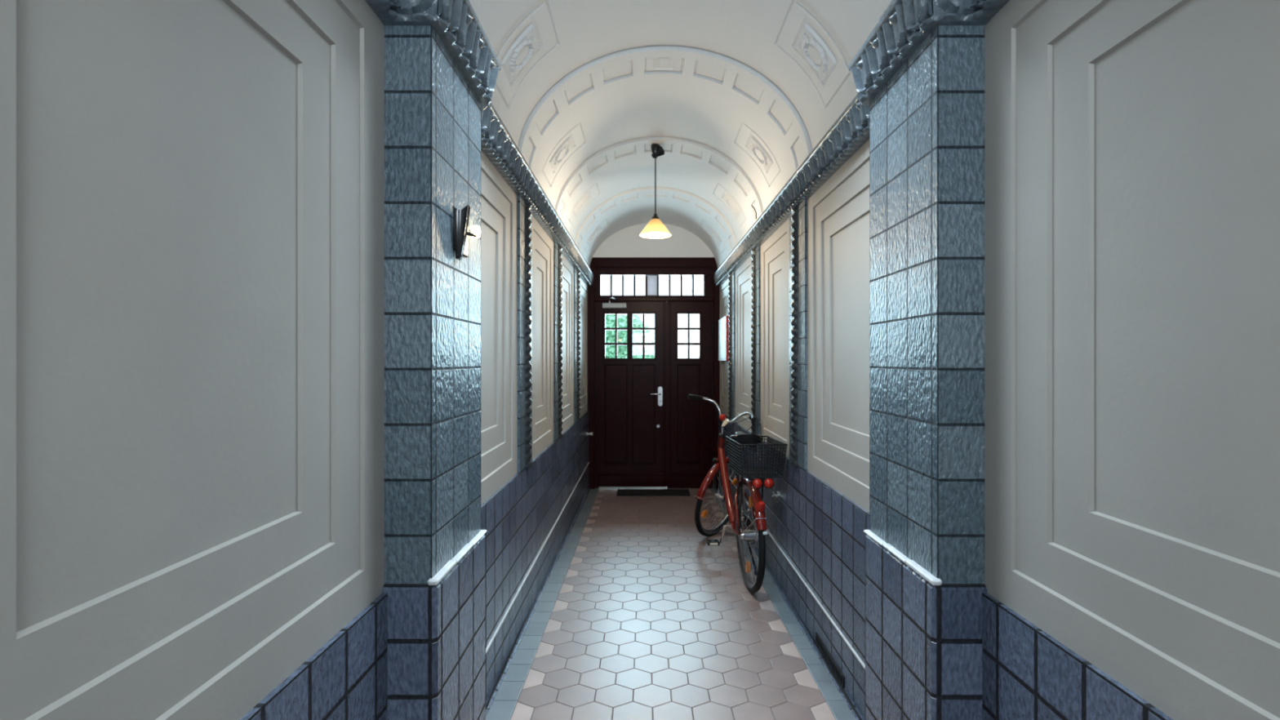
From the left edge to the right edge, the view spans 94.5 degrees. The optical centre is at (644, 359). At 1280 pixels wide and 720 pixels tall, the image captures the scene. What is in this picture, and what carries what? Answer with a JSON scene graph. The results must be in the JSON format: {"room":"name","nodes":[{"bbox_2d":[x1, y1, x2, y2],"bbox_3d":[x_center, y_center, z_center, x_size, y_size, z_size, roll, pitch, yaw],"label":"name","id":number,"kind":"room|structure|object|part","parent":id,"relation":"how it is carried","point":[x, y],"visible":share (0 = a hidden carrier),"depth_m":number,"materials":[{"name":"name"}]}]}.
{"room":"apartment building hallway","nodes":[
{"label":"apartment building hallway","id":0,"kind":"room"},
{"bbox_2d":[0,0,593,719],"bbox_3d":[-0.752,0.340,2.710,0.475,2.820,9.420,0,0,0],"label":"wall","id":1,"kind":"structure","parent":0,"point":[270,449],"depth_m":1.14,"materials":[{"name":"grey paint"}]},
{"bbox_3d":[-0.735,-0.153,0.965,0.061,1.564,1.270,0,0,0],"label":"cream panel","id":2,"kind":"part","parent":1,"relation":"part of","materials":[{"name":"paint"}]},
{"bbox_2d":[452,204,480,260],"bbox_3d":[-0.555,-0.389,1.858,0.042,0.167,0.204,0,0,0],"label":"wall sconce","id":3,"kind":"object","parent":1,"relation":"attached to","point":[460,217],"visible":1,"depth_m":1.78,"materials":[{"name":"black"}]},
{"bbox_3d":[-0.557,-0.403,1.893,0.022,0.017,0.076,0,0,14],"label":"lamp arm","id":4,"kind":"part","parent":3,"relation":"part of"},
{"bbox_3d":[-0.555,-0.422,1.945,0.030,0.040,0.030,0,0,0],"label":"light bulb","id":5,"kind":"part","parent":3,"relation":"part of","materials":[{"name":"white glass"}]},
{"bbox_3d":[-0.617,-0.983,2.790,0.205,0.158,8.980,0,0,0],"label":"ornament cornice","id":6,"kind":"part","parent":1,"relation":"part of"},
{"bbox_3d":[-0.735,-0.153,2.675,0.061,1.564,1.190,0,0,0],"label":"cream panel","id":7,"kind":"part","parent":1,"relation":"part of","materials":[{"name":"paint"}]},
{"bbox_3d":[-0.684,1.504,2.860,0.032,0.192,9.120,0,0,0],"label":"cove skirting","id":8,"kind":"part","parent":1,"relation":"part of","materials":[{"name":"tile"}]},
{"bbox_3d":[-0.735,-0.153,4.095,0.061,1.564,0.950,0,0,0],"label":"cream panel","id":9,"kind":"part","parent":1,"relation":"part of","materials":[{"name":"paint"}]},
{"bbox_3d":[-0.735,-0.153,5.395,0.061,1.564,0.970,0,0,0],"label":"cream panel","id":10,"kind":"part","parent":1,"relation":"part of","materials":[{"name":"paint"}]},
{"bbox_3d":[-0.735,-0.153,6.770,0.061,1.564,1.100,0,0,0],"label":"cream panel","id":11,"kind":"part","parent":1,"relation":"part of","materials":[{"name":"paint"}]},
{"bbox_2d":[586,431,592,435],"bbox_3d":[-0.653,0.875,7.000,0.078,0.048,0.047,0,0,0],"label":"door stop","id":12,"kind":"object","parent":1,"relation":"attached to","point":[587,433],"visible":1,"depth_m":6.99,"materials":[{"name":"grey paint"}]},
{"bbox_2d":[592,222,714,257],"bbox_3d":[0.107,-1.480,7.425,1.510,0.428,0.250,0,0,0],"label":"wall","id":13,"kind":"structure","parent":0,"point":[627,242],"depth_m":7.30,"materials":[{"name":"paint"}]},
{"bbox_2d":[587,257,719,488],"bbox_3d":[0.107,0.186,7.311,1.695,2.903,0.298,0,0,0],"label":"door","id":14,"kind":"structure","parent":13,"relation":"in","point":[647,433],"depth_m":7.33,"materials":[{"name":"brown paint"}]},
{"bbox_3d":[0.091,-0.952,7.380,0.127,0.302,0.005,0,0,0],"label":"frosted pane","id":15,"kind":"part","parent":14,"relation":"part of","materials":[{"name":"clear glass"}]},
{"bbox_3d":[0.190,0.449,7.313,0.054,0.241,0.034,0,0,0],"label":"handle plate","id":16,"kind":"part","parent":14,"relation":"part of","materials":[{"name":"metal"}]},
{"bbox_2d":[485,488,856,719],"bbox_3d":[0.107,1.584,2.725,2.195,0.312,9.450,0,0,0],"label":"floor","id":17,"kind":"structure","parent":0,"point":[636,617],"depth_m":3.26,"materials":[{"name":"grey tile"}]},
{"bbox_2d":[616,488,690,496],"bbox_3d":[0.100,1.577,7.040,0.858,0.022,0.320,0,0,0],"label":"doormat","id":18,"kind":"object","parent":17,"relation":"on","point":[620,492],"visible":1,"depth_m":7.00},
{"bbox_2d":[687,394,787,592],"bbox_3d":[0.671,0.911,4.535,0.567,1.258,1.885,0,-1,-3],"label":"bicycle","id":19,"kind":"object","parent":17,"relation":"on","point":[745,529],"visible":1,"depth_m":4.01,"materials":[{"name":"metal"}]},
{"bbox_3d":[0.454,0.333,5.046,0.167,0.034,0.071,0,-1,-3],"label":"brake lever","id":20,"kind":"part","parent":19,"relation":"part of","materials":[{"name":"black plastic"}]},
{"bbox_3d":[0.672,0.559,4.926,0.075,0.158,0.062,0,-1,-3],"label":"stem","id":21,"kind":"part","parent":19,"relation":"part of","materials":[{"name":"silver metal"}]},
{"bbox_3d":[0.669,0.946,4.502,0.150,0.642,1.096,0,-1,-3],"label":"frame","id":22,"kind":"part","parent":19,"relation":"part of","materials":[{"name":"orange metal"}]},
{"bbox_3d":[0.685,0.746,4.214,0.026,0.323,0.118,0,-1,-3],"label":"seat post","id":23,"kind":"part","parent":19,"relation":"part of","materials":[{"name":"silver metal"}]},
{"bbox_3d":[0.874,0.469,4.702,0.073,0.080,0.158,0,-1,-3],"label":"brake lever","id":24,"kind":"part","parent":19,"relation":"part of","materials":[{"name":"black plastic"}]},
{"bbox_2d":[725,435,787,477],"bbox_3d":[0.724,0.630,3.887,0.299,0.213,0.469,0,-1,-3],"label":"basket","id":25,"kind":"object","parent":19,"relation":"on","point":[734,443],"depth_m":3.79,"materials":[{"name":"black metal"}]},
{"bbox_2d":[751,477,762,488],"bbox_3d":[0.699,0.766,3.686,0.066,0.066,0.028,0,-1,-3],"label":"tail light","id":26,"kind":"object","parent":19,"relation":"on","point":[757,482],"depth_m":3.67,"materials":[{"name":"red plastic"}]},
{"bbox_2d":[755,501,765,512],"bbox_3d":[0.716,0.912,3.662,0.056,0.086,0.079,0,-1,-3],"label":"tail light","id":27,"kind":"object","parent":19,"relation":"on","point":[760,505],"depth_m":3.64,"materials":[{"name":"red plastic"}]},
{"bbox_2d":[763,477,773,488],"bbox_3d":[0.771,0.766,3.690,0.066,0.066,0.028,0,-1,-3],"label":"tail light","id":28,"kind":"object","parent":19,"relation":"on","point":[768,482],"depth_m":3.67,"materials":[{"name":"red plastic"}]},
{"bbox_2d":[469,0,893,268],"bbox_3d":[0.107,-1.520,2.710,2.195,0.940,9.420,0,0,0],"label":"ceiling","id":29,"kind":"structure","parent":0,"point":[736,95],"depth_m":3.36,"materials":[{"name":"paint"}]},
{"bbox_2d":[639,143,671,238],"bbox_3d":[0.083,-1.321,4.630,0.252,0.732,0.252,0,0,0],"label":"pendant lamp","id":30,"kind":"object","parent":29,"relation":"hanging from","point":[655,228],"visible":1,"depth_m":4.60,"materials":[{"name":"yellow glass"}]},
{"bbox_3d":[0.083,-1.019,4.630,0.100,0.128,0.100,0,0,0],"label":"light bulb","id":31,"kind":"part","parent":30,"relation":"part of","materials":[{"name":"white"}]},
{"bbox_2d":[651,213,659,219],"bbox_3d":[0.083,-1.118,4.630,0.060,0.052,0.060,0,0,0],"label":"socket","id":32,"kind":"object","parent":30,"relation":"attached to","point":[655,217],"depth_m":4.61,"materials":[{"name":"metal"}]},
{"bbox_3d":[0.083,-1.038,4.630,0.252,0.128,0.252,0,0,0],"label":"lamp shade","id":33,"kind":"part","parent":30,"relation":"part of","materials":[{"name":"beige glass"}]},
{"bbox_3d":[0.083,-1.349,4.630,0.009,0.471,0.009,0,0,-22],"label":"cord","id":34,"kind":"part","parent":30,"relation":"part of","materials":[{"name":"black plastic"}]},
{"bbox_2d":[713,0,1279,719],"bbox_3d":[0.967,0.340,2.710,0.475,2.820,9.420,0,0,0],"label":"wall","id":35,"kind":"structure","parent":0,"point":[1009,329],"depth_m":1.40,"materials":[{"name":"grey paint"}]},
{"bbox_2d":[718,315,728,360],"bbox_3d":[0.920,-0.237,6.805,0.070,0.495,0.670,0,0,0],"label":"notice board","id":36,"kind":"object","parent":35,"relation":"attached to","point":[723,326],"visible":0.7,"depth_m":6.64,"materials":[{"name":"paper"}]},
{"bbox_3d":[0.921,-0.237,6.820,0.068,0.495,0.640,0,0,0],"label":"board frame","id":37,"kind":"part","parent":36,"relation":"part of","materials":[{"name":"paper"}]},
{"bbox_3d":[0.950,-0.153,6.840,0.061,1.564,0.960,0,0,0],"label":"cream panel","id":38,"kind":"part","parent":35,"relation":"part of","materials":[{"name":"paint"}]},
{"bbox_3d":[0.950,-0.153,5.525,0.061,1.564,1.010,0,0,0],"label":"cream panel","id":39,"kind":"part","parent":35,"relation":"part of","materials":[{"name":"paint"}]},
{"bbox_3d":[0.950,-0.153,4.205,0.061,1.564,0.990,0,0,0],"label":"cream panel","id":40,"kind":"part","parent":35,"relation":"part of","materials":[{"name":"paint"}]},
{"bbox_2d":[771,492,779,502],"bbox_3d":[0.884,0.925,3.964,0.046,0.044,0.216,0,0,0],"label":"wall hook","id":41,"kind":"object","parent":35,"relation":"attached to","point":[776,493],"visible":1,"depth_m":4.02,"materials":[{"name":"silver metal"}]},
{"bbox_3d":[0.899,1.504,2.860,0.032,0.192,9.120,0,0,0],"label":"cove skirting","id":42,"kind":"part","parent":35,"relation":"part of","materials":[{"name":"tile"}]},
{"bbox_2d":[815,632,844,687],"bbox_3d":[0.903,1.459,2.900,0.010,0.047,0.440,0,0,0],"label":"air vent","id":43,"kind":"object","parent":35,"relation":"in","point":[838,673],"visible":1,"depth_m":2.86,"materials":[{"name":"black plastic"}]},
{"bbox_3d":[0.950,-0.153,2.715,0.061,1.564,1.270,0,0,0],"label":"cream panel","id":44,"kind":"part","parent":35,"relation":"part of","materials":[{"name":"paint"}]},
{"bbox_3d":[0.832,-0.983,2.790,0.205,0.158,8.980,0,0,0],"label":"ornament cornice","id":45,"kind":"part","parent":35,"relation":"part of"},
{"bbox_3d":[0.950,-0.153,0.965,0.061,1.564,1.270,0,0,0],"label":"cream panel","id":46,"kind":"part","parent":35,"relation":"part of","materials":[{"name":"paint"}]},
{"label":"outside","id":47,"kind":"structure","parent":0,"visible":0},
{"bbox_3d":[0.000,1.658,18.775,18.000,0.100,22.450,0,0,0],"label":"pavement","id":48,"kind":"object","parent":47,"visible":0},
{"bbox_2d":[605,314,654,358],"bbox_3d":[-0.721,0.165,14.000,2.185,3.050,1.884,0,0,0],"label":"tree","id":49,"kind":"object","parent":48,"relation":"on","point":[610,321],"visible":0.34,"depth_m":13.52,"materials":[{"name":"green plant"}]}
]}

